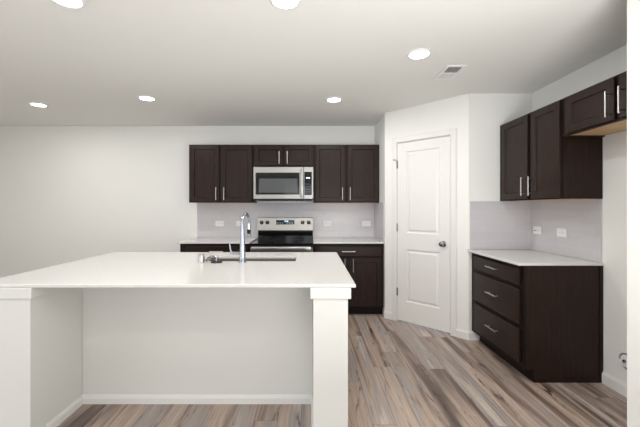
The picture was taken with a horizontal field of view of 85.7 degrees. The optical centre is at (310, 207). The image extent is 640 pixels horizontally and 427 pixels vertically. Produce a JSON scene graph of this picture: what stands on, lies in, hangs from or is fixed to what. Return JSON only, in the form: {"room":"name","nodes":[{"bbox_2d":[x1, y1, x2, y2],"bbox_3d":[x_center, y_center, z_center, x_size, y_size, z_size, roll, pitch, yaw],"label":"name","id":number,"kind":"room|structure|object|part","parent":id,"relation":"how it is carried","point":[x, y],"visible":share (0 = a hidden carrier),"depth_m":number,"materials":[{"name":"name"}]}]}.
{"room":"kitchen","nodes":[
{"label":"kitchen","id":0,"kind":"room"},
{"bbox_2d":[0,126,374,277],"bbox_3d":[-1.913,0.090,5.014,5.675,2.540,0.100,0,0,0],"label":"wall","id":1,"kind":"structure","parent":0,"point":[68,194],"depth_m":4.96,"materials":[{"name":"white paint"}]},
{"bbox_2d":[189,145,256,202],"bbox_3d":[-1.202,-0.462,4.773,0.861,0.781,0.379,0,0,0],"label":"upper cabinet","id":2,"kind":"object","parent":1,"relation":"attached to","point":[217,173],"visible":0.99,"depth_m":4.63,"materials":[{"name":"brown wood"}]},
{"bbox_3d":[-1.420,-0.463,4.630,0.388,0.755,0.019,0,0,0],"label":"door","id":3,"kind":"part","parent":2,"relation":"part of","materials":[{"name":"brown wood"}]},
{"bbox_3d":[-0.990,-0.463,4.630,0.412,0.755,0.019,0,0,0],"label":"door","id":4,"kind":"part","parent":2,"relation":"part of","materials":[{"name":"brown wood"}]},
{"bbox_2d":[253,145,313,168],"bbox_3d":[-0.363,-0.703,4.773,0.816,0.299,0.379,0,0,0],"label":"upper cabinet","id":5,"kind":"object","parent":1,"relation":"attached to","point":[263,155],"visible":0.95,"depth_m":4.62,"materials":[{"name":"brown wood"}]},
{"bbox_3d":[-0.565,-0.704,4.630,0.374,0.273,0.019,0,0,0],"label":"door","id":6,"kind":"part","parent":5,"relation":"part of","materials":[{"name":"brown wood"}]},
{"bbox_2d":[253,167,312,200],"bbox_3d":[-0.359,-0.321,4.730,0.794,0.448,0.448,0,0,0],"label":"microwave oven","id":7,"kind":"object","parent":5,"relation":"attached to","point":[269,183],"visible":1,"depth_m":4.55,"materials":[{"name":"silver metal"}]},
{"bbox_3d":[-0.115,-0.326,4.530,0.037,0.377,0.048,0,0,0],"label":"handle","id":8,"kind":"part","parent":7,"relation":"part of","materials":[{"name":"silver metal"}]},
{"bbox_3d":[-0.025,-0.332,4.567,0.127,0.426,0.030,0,0,0],"label":"control panel","id":9,"kind":"part","parent":7,"relation":"part of","materials":[{"name":"silver metal"}]},
{"bbox_3d":[-0.158,-0.704,4.630,0.378,0.273,0.019,0,0,0],"label":"door","id":10,"kind":"part","parent":5,"relation":"part of","materials":[{"name":"brown wood"}]},
{"bbox_2d":[197,202,383,241],"bbox_3d":[-0.354,0.178,4.652,2.558,0.496,0.624,0,0,0],"label":"tile backsplash","id":11,"kind":"structure","parent":1,"relation":"attached to","point":[346,218],"depth_m":4.96,"materials":[{"name":"grey tile"}]},
{"bbox_2d":[215,221,223,225],"bbox_3d":[-1.304,0.223,4.952,0.121,0.078,0.009,0,0,0],"label":"outlet plate","id":12,"kind":"object","parent":11,"relation":"attached to","point":[217,223],"visible":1,"depth_m":4.95,"materials":[{"name":"white plastic"}]},
{"bbox_2d":[236,221,244,225],"bbox_3d":[-1.004,0.223,4.952,0.121,0.078,0.009,0,0,0],"label":"outlet plate","id":13,"kind":"object","parent":11,"relation":"attached to","point":[238,223],"visible":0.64,"depth_m":4.95,"materials":[{"name":"white plastic"}]},
{"bbox_2d":[323,221,331,225],"bbox_3d":[0.247,0.223,4.952,0.121,0.078,0.009,0,0,0],"label":"outlet plate","id":14,"kind":"object","parent":11,"relation":"attached to","point":[325,223],"visible":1,"depth_m":4.95,"materials":[{"name":"white plastic"}]},
{"bbox_2d":[362,221,370,225],"bbox_3d":[0.803,0.223,4.952,0.121,0.078,0.009,0,0,0],"label":"outlet plate","id":15,"kind":"object","parent":11,"relation":"attached to","point":[364,223],"visible":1,"depth_m":4.95,"materials":[{"name":"white plastic"}]},
{"bbox_2d":[314,145,378,202],"bbox_3d":[0.485,-0.462,4.773,0.878,0.781,0.379,0,0,0],"label":"upper cabinet","id":16,"kind":"object","parent":1,"relation":"attached to","point":[342,173],"visible":0.99,"depth_m":4.63,"materials":[{"name":"brown wood"}]},
{"bbox_3d":[0.264,-0.463,4.630,0.396,0.755,0.019,0,0,0],"label":"door","id":17,"kind":"part","parent":16,"relation":"part of","materials":[{"name":"brown wood"}]},
{"bbox_3d":[0.705,-0.463,4.630,0.415,0.755,0.019,0,0,0],"label":"door","id":18,"kind":"part","parent":16,"relation":"part of","materials":[{"name":"brown wood"}]},
{"bbox_2d":[0,0,626,125],"bbox_3d":[-1.185,-1.230,0.732,7.130,0.100,8.664,0,0,0],"label":"ceiling","id":19,"kind":"structure","parent":0,"point":[203,62],"depth_m":2.67,"materials":[{"name":"white paint"}]},
{"bbox_2d":[28,102,47,106],"bbox_3d":[-3.100,-1.175,3.930,0.184,0.010,0.184,0,0,0],"label":"recessed light","id":20,"kind":"object","parent":19,"relation":"in","point":[36,104],"visible":1,"depth_m":3.90,"materials":[{"name":"white plastic"}]},
{"bbox_2d":[30,103,45,106],"bbox_3d":[-3.100,-1.175,3.930,0.144,0.008,0.144,0,0,0],"label":"diffuser","id":21,"kind":"object","parent":20,"relation":"attached to","point":[33,104],"depth_m":3.91,"materials":[{"name":"white plastic"}]},
{"bbox_2d":[52,0,85,8],"bbox_3d":[-1.375,-1.175,1.945,0.184,0.010,0.184,0,0,0],"label":"recessed light","id":22,"kind":"object","parent":19,"relation":"in","point":[73,4],"visible":1,"depth_m":1.98,"materials":[{"name":"white plastic"}]},
{"bbox_2d":[55,0,81,6],"bbox_3d":[-1.375,-1.175,1.945,0.144,0.008,0.144,0,0,0],"label":"diffuser","id":23,"kind":"object","parent":22,"relation":"attached to","point":[65,3],"depth_m":1.98,"materials":[{"name":"white plastic"}]},
{"bbox_2d":[137,95,155,100],"bbox_3d":[-1.754,-1.175,3.700,0.184,0.010,0.184,0,0,0],"label":"recessed light","id":24,"kind":"object","parent":19,"relation":"in","point":[141,97],"visible":1,"depth_m":3.69,"materials":[{"name":"white plastic"}]},
{"bbox_2d":[139,97,153,100],"bbox_3d":[-1.754,-1.175,3.700,0.144,0.008,0.144,0,0,0],"label":"diffuser","id":25,"kind":"object","parent":24,"relation":"attached to","point":[141,98],"depth_m":3.69,"materials":[{"name":"white plastic"}]},
{"bbox_2d":[269,0,300,9],"bbox_3d":[-0.143,-1.175,1.955,0.184,0.010,0.184,0,0,0],"label":"recessed light","id":26,"kind":"object","parent":19,"relation":"in","point":[280,4],"visible":1,"depth_m":1.98,"materials":[{"name":"white plastic"}]},
{"bbox_2d":[273,0,297,7],"bbox_3d":[-0.143,-1.175,1.955,0.144,0.008,0.144,0,0,0],"label":"diffuser","id":27,"kind":"object","parent":26,"relation":"attached to","point":[276,3],"depth_m":1.98,"materials":[{"name":"white plastic"}]},
{"bbox_2d":[326,97,342,102],"bbox_3d":[0.256,-1.175,3.750,0.184,0.010,0.184,0,0,0],"label":"recessed light","id":28,"kind":"object","parent":19,"relation":"in","point":[330,99],"visible":1,"depth_m":3.73,"materials":[{"name":"white plastic"}]},
{"bbox_2d":[328,98,340,101],"bbox_3d":[0.256,-1.175,3.750,0.144,0.008,0.144,0,0,0],"label":"diffuser","id":29,"kind":"object","parent":28,"relation":"attached to","point":[329,99],"depth_m":3.74,"materials":[{"name":"white plastic"}]},
{"bbox_2d":[407,48,431,59],"bbox_3d":[0.831,-1.175,2.640,0.184,0.010,0.184,0,0,0],"label":"recessed light","id":30,"kind":"object","parent":19,"relation":"in","point":[417,54],"visible":1,"depth_m":2.63,"materials":[{"name":"white plastic"}]},
{"bbox_2d":[409,51,428,58],"bbox_3d":[0.831,-1.175,2.640,0.144,0.008,0.144,0,0,0],"label":"diffuser","id":31,"kind":"object","parent":30,"relation":"attached to","point":[412,54],"depth_m":2.63,"materials":[{"name":"white plastic"}]},
{"bbox_2d":[433,65,466,79],"bbox_3d":[1.210,-1.175,3.007,0.170,0.009,0.325,0,0,0],"label":"ceiling vent","id":32,"kind":"object","parent":19,"relation":"in","point":[449,72],"visible":1,"depth_m":2.98,"materials":[{"name":"white metal"}]},
{"bbox_2d":[57,314,626,426],"bbox_3d":[-1.185,1.410,0.732,7.130,0.100,8.664,0,0,0],"label":"floor","id":33,"kind":"structure","parent":0,"point":[401,373],"depth_m":2.46,"materials":[{"name":"wood"}]},
{"bbox_2d":[0,288,350,426],"bbox_3d":[-0.824,0.905,2.665,2.106,0.909,1.448,0,0,0],"label":"kitchen island","id":34,"kind":"object","parent":33,"relation":"on","point":[62,350],"visible":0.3,"depth_m":2.40,"materials":[{"name":"white paint"}]},
{"bbox_3d":[-1.725,0.905,2.012,0.270,0.909,0.110,0,0,0],"label":"post","id":35,"kind":"part","parent":34,"relation":"part of","materials":[{"name":"white paint"}]},
{"bbox_3d":[-1.585,1.330,2.229,0.014,0.060,0.324,0,0,0],"label":"baseboard","id":36,"kind":"part","parent":34,"relation":"part of","materials":[{"name":"white paint"}]},
{"bbox_2d":[0,252,355,287],"bbox_3d":[-0.828,0.440,2.654,2.168,0.020,1.417,0,0,0],"label":"island countertop","id":37,"kind":"structure","parent":34,"relation":"on","point":[115,269],"depth_m":2.30,"materials":[{"name":"white stone"}]},
{"bbox_2d":[198,254,204,262],"bbox_3d":[-0.859,0.399,2.720,0.052,0.062,0.052,0,0,0],"label":"air gap cap","id":38,"kind":"object","parent":37,"relation":"on","point":[201,256],"visible":1,"depth_m":2.70,"materials":[{"name":"grey metal"}]},
{"bbox_2d":[205,256,221,262],"bbox_3d":[-0.765,0.403,2.722,0.138,0.055,0.092,0,0,0],"label":"strainer","id":39,"kind":"object","parent":37,"relation":"on","point":[209,257],"visible":1,"depth_m":2.72,"materials":[{"name":"grey metal"}]},
{"bbox_2d":[229,212,250,262],"bbox_3d":[-0.536,0.232,2.771,0.112,0.396,0.213,0,0,38],"label":"faucet","id":40,"kind":"object","parent":37,"relation":"on","point":[242,258],"visible":1,"depth_m":2.71,"materials":[{"name":"silver metal"}]},
{"bbox_3d":[-0.596,0.327,2.721,0.092,0.085,0.025,0,0,-5],"label":"lever","id":41,"kind":"part","parent":40,"relation":"part of","materials":[{"name":"silver metal"}]},
{"bbox_3d":[-0.525,0.082,2.796,0.024,0.096,0.167,0,0,10],"label":"spout","id":42,"kind":"part","parent":40,"relation":"part of","materials":[{"name":"silver metal"}]},
{"bbox_2d":[210,258,295,260],"bbox_3d":[-0.493,0.555,2.933,0.791,0.209,0.333,0,0,0],"label":"undermount sink","id":43,"kind":"object","parent":37,"relation":"in","point":[219,259],"visible":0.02,"depth_m":3.08,"materials":[{"name":"silver metal"}]},
{"bbox_3d":[-0.788,1.330,2.398,1.607,0.060,0.014,0,0,0],"label":"baseboard","id":44,"kind":"part","parent":34,"relation":"part of","materials":[{"name":"white paint"}]},
{"bbox_3d":[0.010,1.330,2.229,0.014,0.060,0.324,0,0,0],"label":"baseboard","id":45,"kind":"part","parent":34,"relation":"part of","materials":[{"name":"white paint"}]},
{"bbox_3d":[0.114,0.905,2.012,0.197,0.909,0.110,0,0,0],"label":"post","id":46,"kind":"part","parent":34,"relation":"part of","materials":[{"name":"white paint"}]},
{"bbox_2d":[180,244,249,251],"bbox_3d":[-1.202,0.905,4.630,0.885,0.910,0.664,0,0,0],"label":"base cabinet","id":47,"kind":"object","parent":33,"relation":"on","point":[183,247],"visible":0.21,"depth_m":4.33,"materials":[{"name":"brown wood"}]},
{"bbox_3d":[-1.178,0.547,4.345,0.786,0.121,0.019,0,0,0],"label":"drawer","id":48,"kind":"part","parent":47,"relation":"part of","materials":[{"name":"brown wood"}]},
{"bbox_2d":[178,238,257,243],"bbox_3d":[-1.214,0.439,4.646,0.908,0.021,0.634,0,0,0],"label":"countertop","id":49,"kind":"structure","parent":47,"relation":"on","point":[193,240],"depth_m":4.41,"materials":[{"name":"white stone"}]},
{"bbox_2d":[250,218,312,251],"bbox_3d":[-0.362,0.748,4.590,0.790,1.224,0.724,0,0,0],"label":"electric range","id":50,"kind":"object","parent":33,"relation":"on","point":[274,234],"visible":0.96,"depth_m":4.88,"materials":[{"name":"silver metal"}]},
{"bbox_3d":[-0.362,0.502,4.259,0.740,0.052,0.062,0,0,0],"label":"handle","id":51,"kind":"part","parent":50,"relation":"part of","materials":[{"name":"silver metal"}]},
{"bbox_3d":[-0.362,0.808,4.309,0.782,0.633,0.042,0,0,0],"label":"oven door","id":52,"kind":"part","parent":50,"relation":"part of","materials":[{"name":"silver metal"}]},
{"bbox_3d":[-0.362,0.478,4.307,0.790,0.020,0.046,0,0,0],"label":"trim","id":53,"kind":"part","parent":50,"relation":"part of","materials":[{"name":"black plastic"}]},
{"bbox_2d":[250,239,312,245],"bbox_3d":[-0.362,0.454,4.590,0.790,0.026,0.604,0,0,0],"label":"cooktop","id":54,"kind":"object","parent":50,"relation":"in","point":[259,242],"depth_m":4.42,"materials":[{"name":"black glass"}]},
{"bbox_3d":[-0.358,0.226,4.915,0.782,0.179,0.075,0,0,0],"label":"control panel","id":55,"kind":"part","parent":50,"relation":"part of","materials":[{"name":"silver metal"}]},
{"bbox_2d":[313,244,383,313],"bbox_3d":[0.479,0.905,4.630,0.886,0.910,0.664,0,0,0],"label":"base cabinet","id":56,"kind":"object","parent":33,"relation":"on","point":[364,263],"visible":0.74,"depth_m":4.34,"materials":[{"name":"brown wood"}]},
{"bbox_3d":[0.262,0.933,4.345,0.398,0.603,0.019,0,0,0],"label":"door","id":57,"kind":"part","parent":56,"relation":"part of","materials":[{"name":"brown wood"}]},
{"bbox_3d":[0.478,0.547,4.345,0.830,0.121,0.019,0,0,0],"label":"drawer","id":58,"kind":"part","parent":56,"relation":"part of","materials":[{"name":"brown wood"}]},
{"bbox_2d":[313,238,383,243],"bbox_3d":[0.480,0.439,4.646,0.888,0.021,0.634,0,0,0],"label":"countertop","id":59,"kind":"structure","parent":56,"relation":"on","point":[315,240],"depth_m":4.41,"materials":[{"name":"white stone"}]},
{"bbox_3d":[0.694,0.933,4.345,0.396,0.603,0.019,0,0,0],"label":"door","id":60,"kind":"part","parent":56,"relation":"part of","materials":[{"name":"brown wood"}]},
{"bbox_2d":[472,253,602,382],"bbox_3d":[1.942,0.905,3.119,0.673,0.910,0.872,0,0,0],"label":"base cabinet","id":61,"kind":"object","parent":33,"relation":"on","point":[546,322],"visible":0.99,"depth_m":2.69,"materials":[{"name":"brown wood"}]},
{"bbox_3d":[1.651,1.088,3.100,0.019,0.264,0.752,0,0,0],"label":"drawer","id":62,"kind":"part","parent":61,"relation":"part of","materials":[{"name":"brown wood"}]},
{"bbox_3d":[1.651,0.781,3.100,0.019,0.274,0.752,0,0,0],"label":"drawer","id":63,"kind":"part","parent":61,"relation":"part of","materials":[{"name":"brown wood"}]},
{"bbox_3d":[1.651,0.544,3.100,0.019,0.128,0.752,0,0,0],"label":"drawer","id":64,"kind":"part","parent":61,"relation":"part of","materials":[{"name":"brown wood"}]},
{"bbox_3d":[1.671,0.855,3.123,0.019,0.810,0.865,0,0,0],"label":"frame","id":65,"kind":"part","parent":61,"relation":"part of","materials":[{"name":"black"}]},
{"bbox_2d":[467,250,603,265],"bbox_3d":[1.946,0.439,3.117,0.665,0.021,0.878,0,0,0],"label":"countertop","id":66,"kind":"structure","parent":61,"relation":"on","point":[516,257],"depth_m":2.92,"materials":[{"name":"white stone"}]},
{"bbox_3d":[2.010,1.349,2.687,0.536,0.022,0.007,0,0,0],"label":"shoe moulding","id":67,"kind":"part","parent":61,"relation":"part of","materials":[{"name":"brown wood"}]},
{"bbox_2d":[375,114,384,314],"bbox_3d":[0.975,0.090,4.673,0.100,2.540,0.783,0,0,0],"label":"wall","id":68,"kind":"structure","parent":0,"point":[380,126],"depth_m":4.43,"materials":[{"name":"white paint"}]},
{"bbox_2d":[385,94,468,330],"bbox_3d":[1.313,0.090,3.952,0.100,2.540,1.011,0,0,-45],"label":"wall","id":69,"kind":"structure","parent":0,"point":[449,113],"depth_m":3.73,"materials":[{"name":"white paint"}]},
{"bbox_2d":[384,310,391,319],"bbox_3d":[0.953,1.315,4.235,0.014,0.090,0.115,0,0,-45],"label":"baseboard","id":70,"kind":"structure","parent":69,"relation":"attached to","point":[388,315],"depth_m":4.23,"materials":[{"name":"white paint"}]},
{"bbox_2d":[396,136,449,332],"bbox_3d":[1.243,0.284,3.925,0.106,2.112,0.680,0,0,-45],"label":"door","id":71,"kind":"structure","parent":69,"relation":"in","point":[423,166],"depth_m":3.91,"materials":[{"name":"white paint"}]},
{"bbox_2d":[392,128,455,336],"bbox_3d":[1.301,0.258,3.952,0.116,2.205,0.777,0,0,-45],"label":"trim","id":72,"kind":"structure","parent":69,"relation":"attached to","point":[448,132],"depth_m":3.77,"materials":[{"name":"white paint"}]},
{"bbox_2d":[456,328,468,339],"bbox_3d":[1.585,1.315,3.595,0.014,0.090,0.132,0,0,-45],"label":"baseboard","id":73,"kind":"structure","parent":69,"relation":"attached to","point":[460,333],"depth_m":3.59,"materials":[{"name":"white paint"}]},
{"bbox_2d":[469,94,531,330],"bbox_3d":[2.006,0.090,3.607,0.748,2.540,0.100,0,0,0],"label":"wall","id":74,"kind":"structure","parent":0,"point":[487,112],"depth_m":3.56,"materials":[{"name":"white paint"}]},
{"bbox_2d":[468,331,479,339],"bbox_3d":[1.682,1.315,3.550,0.112,0.090,0.014,0,0,0],"label":"baseboard","id":75,"kind":"structure","parent":74,"relation":"attached to","point":[472,335],"depth_m":3.54,"materials":[{"name":"white paint"}]},
{"bbox_2d":[470,201,530,248],"bbox_3d":[1.957,0.178,3.553,0.630,0.496,0.008,0,0,0],"label":"tile backsplash","id":76,"kind":"structure","parent":74,"relation":"attached to","point":[493,224],"depth_m":3.55,"materials":[{"name":"grey tile"}]},
{"bbox_2d":[532,44,626,383],"bbox_3d":[2.330,0.090,-0.021,0.100,2.540,7.157,0,0,0],"label":"wall","id":77,"kind":"structure","parent":0,"point":[614,201],"depth_m":2.60,"materials":[{"name":"white paint"}]},
{"bbox_2d":[500,100,602,200],"bbox_3d":[2.088,-0.459,3.119,0.381,0.778,0.872,0,0,0],"label":"upper cabinet","id":78,"kind":"object","parent":77,"relation":"attached to","point":[537,163],"visible":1,"depth_m":2.84,"materials":[{"name":"brown wood"}]},
{"bbox_3d":[1.944,-0.460,3.290,0.019,0.752,0.418,0,0,0],"label":"door","id":79,"kind":"part","parent":78,"relation":"part of","materials":[{"name":"brown wood"}]},
{"bbox_3d":[1.916,-0.194,3.120,0.038,0.168,0.012,0,0,0],"label":"handle","id":80,"kind":"part","parent":78,"relation":"part of","materials":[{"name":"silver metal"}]},
{"bbox_3d":[1.916,-0.194,3.017,0.038,0.168,0.012,0,0,0],"label":"handle","id":81,"kind":"part","parent":78,"relation":"part of","materials":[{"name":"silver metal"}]},
{"bbox_3d":[1.964,-0.460,3.123,0.019,0.776,0.865,0,0,0],"label":"frame","id":82,"kind":"part","parent":78,"relation":"part of","materials":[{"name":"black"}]},
{"bbox_3d":[1.944,-0.460,2.858,0.019,0.752,0.350,0,0,0],"label":"door","id":83,"kind":"part","parent":78,"relation":"part of","materials":[{"name":"brown wood"}]},
{"bbox_3d":[2.166,-0.071,3.123,0.223,0.002,0.825,0,0,0],"label":"panel","id":84,"kind":"part","parent":78,"relation":"part of","materials":[{"name":"brown wood"}]},
{"bbox_2d":[531,199,601,261],"bbox_3d":[2.276,0.178,3.126,0.008,0.496,0.862,0,0,0],"label":"tile backsplash","id":85,"kind":"structure","parent":77,"relation":"attached to","point":[582,219],"depth_m":3.02,"materials":[{"name":"grey tile"}]},
{"bbox_2d":[533,226,540,234],"bbox_3d":[2.267,0.223,3.452,0.011,0.078,0.121,0,0,0],"label":"outlet plate","id":86,"kind":"object","parent":85,"relation":"attached to","point":[536,229],"visible":1,"depth_m":3.46,"materials":[{"name":"white plastic"}]},
{"bbox_2d":[557,228,566,236],"bbox_3d":[2.268,0.223,3.117,0.009,0.078,0.121,0,0,0],"label":"outlet plate","id":87,"kind":"object","parent":85,"relation":"attached to","point":[561,232],"visible":1,"depth_m":3.11,"materials":[{"name":"white plastic"}]},
{"bbox_2d":[561,71,626,136],"bbox_3d":[2.088,-0.700,2.226,0.381,0.296,0.924,0,0,0],"label":"upper cabinet","id":88,"kind":"object","parent":77,"relation":"attached to","point":[600,109],"visible":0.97,"depth_m":2.37,"materials":[{"name":"brown wood"}]},
{"bbox_3d":[1.944,-0.700,2.413,0.019,0.272,0.424,0,0,0],"label":"door","id":89,"kind":"part","parent":88,"relation":"part of","materials":[{"name":"brown wood"}]},
{"bbox_3d":[2.116,-0.561,2.239,0.324,0.018,0.898,0,0,0],"label":"rail","id":90,"kind":"part","parent":88,"relation":"part of","materials":[{"name":"brown wood"}]},
{"bbox_3d":[2.126,-0.566,2.239,0.304,0.008,0.862,0,0,0],"label":"panel","id":91,"kind":"part","parent":88,"relation":"part of","materials":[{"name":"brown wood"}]},
{"bbox_3d":[1.916,-0.670,2.227,0.038,0.168,0.012,0,0,0],"label":"handle","id":92,"kind":"part","parent":88,"relation":"part of","materials":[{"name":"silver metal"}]},
{"bbox_3d":[1.916,-0.670,2.131,0.038,0.168,0.012,0,0,0],"label":"handle","id":93,"kind":"part","parent":88,"relation":"part of","materials":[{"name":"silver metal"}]},
{"bbox_3d":[1.944,-0.700,1.964,0.019,0.272,0.400,0,0,0],"label":"door","id":94,"kind":"part","parent":88,"relation":"part of","materials":[{"name":"brown wood"}]},
{"bbox_2d":[602,371,626,397],"bbox_3d":[2.273,1.315,2.228,0.014,0.090,0.912,0,0,0],"label":"baseboard","id":95,"kind":"structure","parent":77,"relation":"attached to","point":[608,380],"depth_m":2.57,"materials":[{"name":"white paint"}]},
{"bbox_2d":[619,353,626,368],"bbox_3d":[2.268,1.105,2.490,0.023,0.112,0.112,0,0,0],"label":"water valve","id":96,"kind":"object","parent":77,"relation":"attached to","point":[622,356],"visible":0.66,"depth_m":2.50,"materials":[{"name":"white plastic"}]},
{"bbox_2d":[627,0,639,426],"bbox_3d":[1.951,0.090,1.714,0.658,2.540,0.115,0,0,0],"label":"wall","id":97,"kind":"structure","parent":0,"point":[633,6],"depth_m":1.73,"materials":[{"name":"white paint"}]}
]}

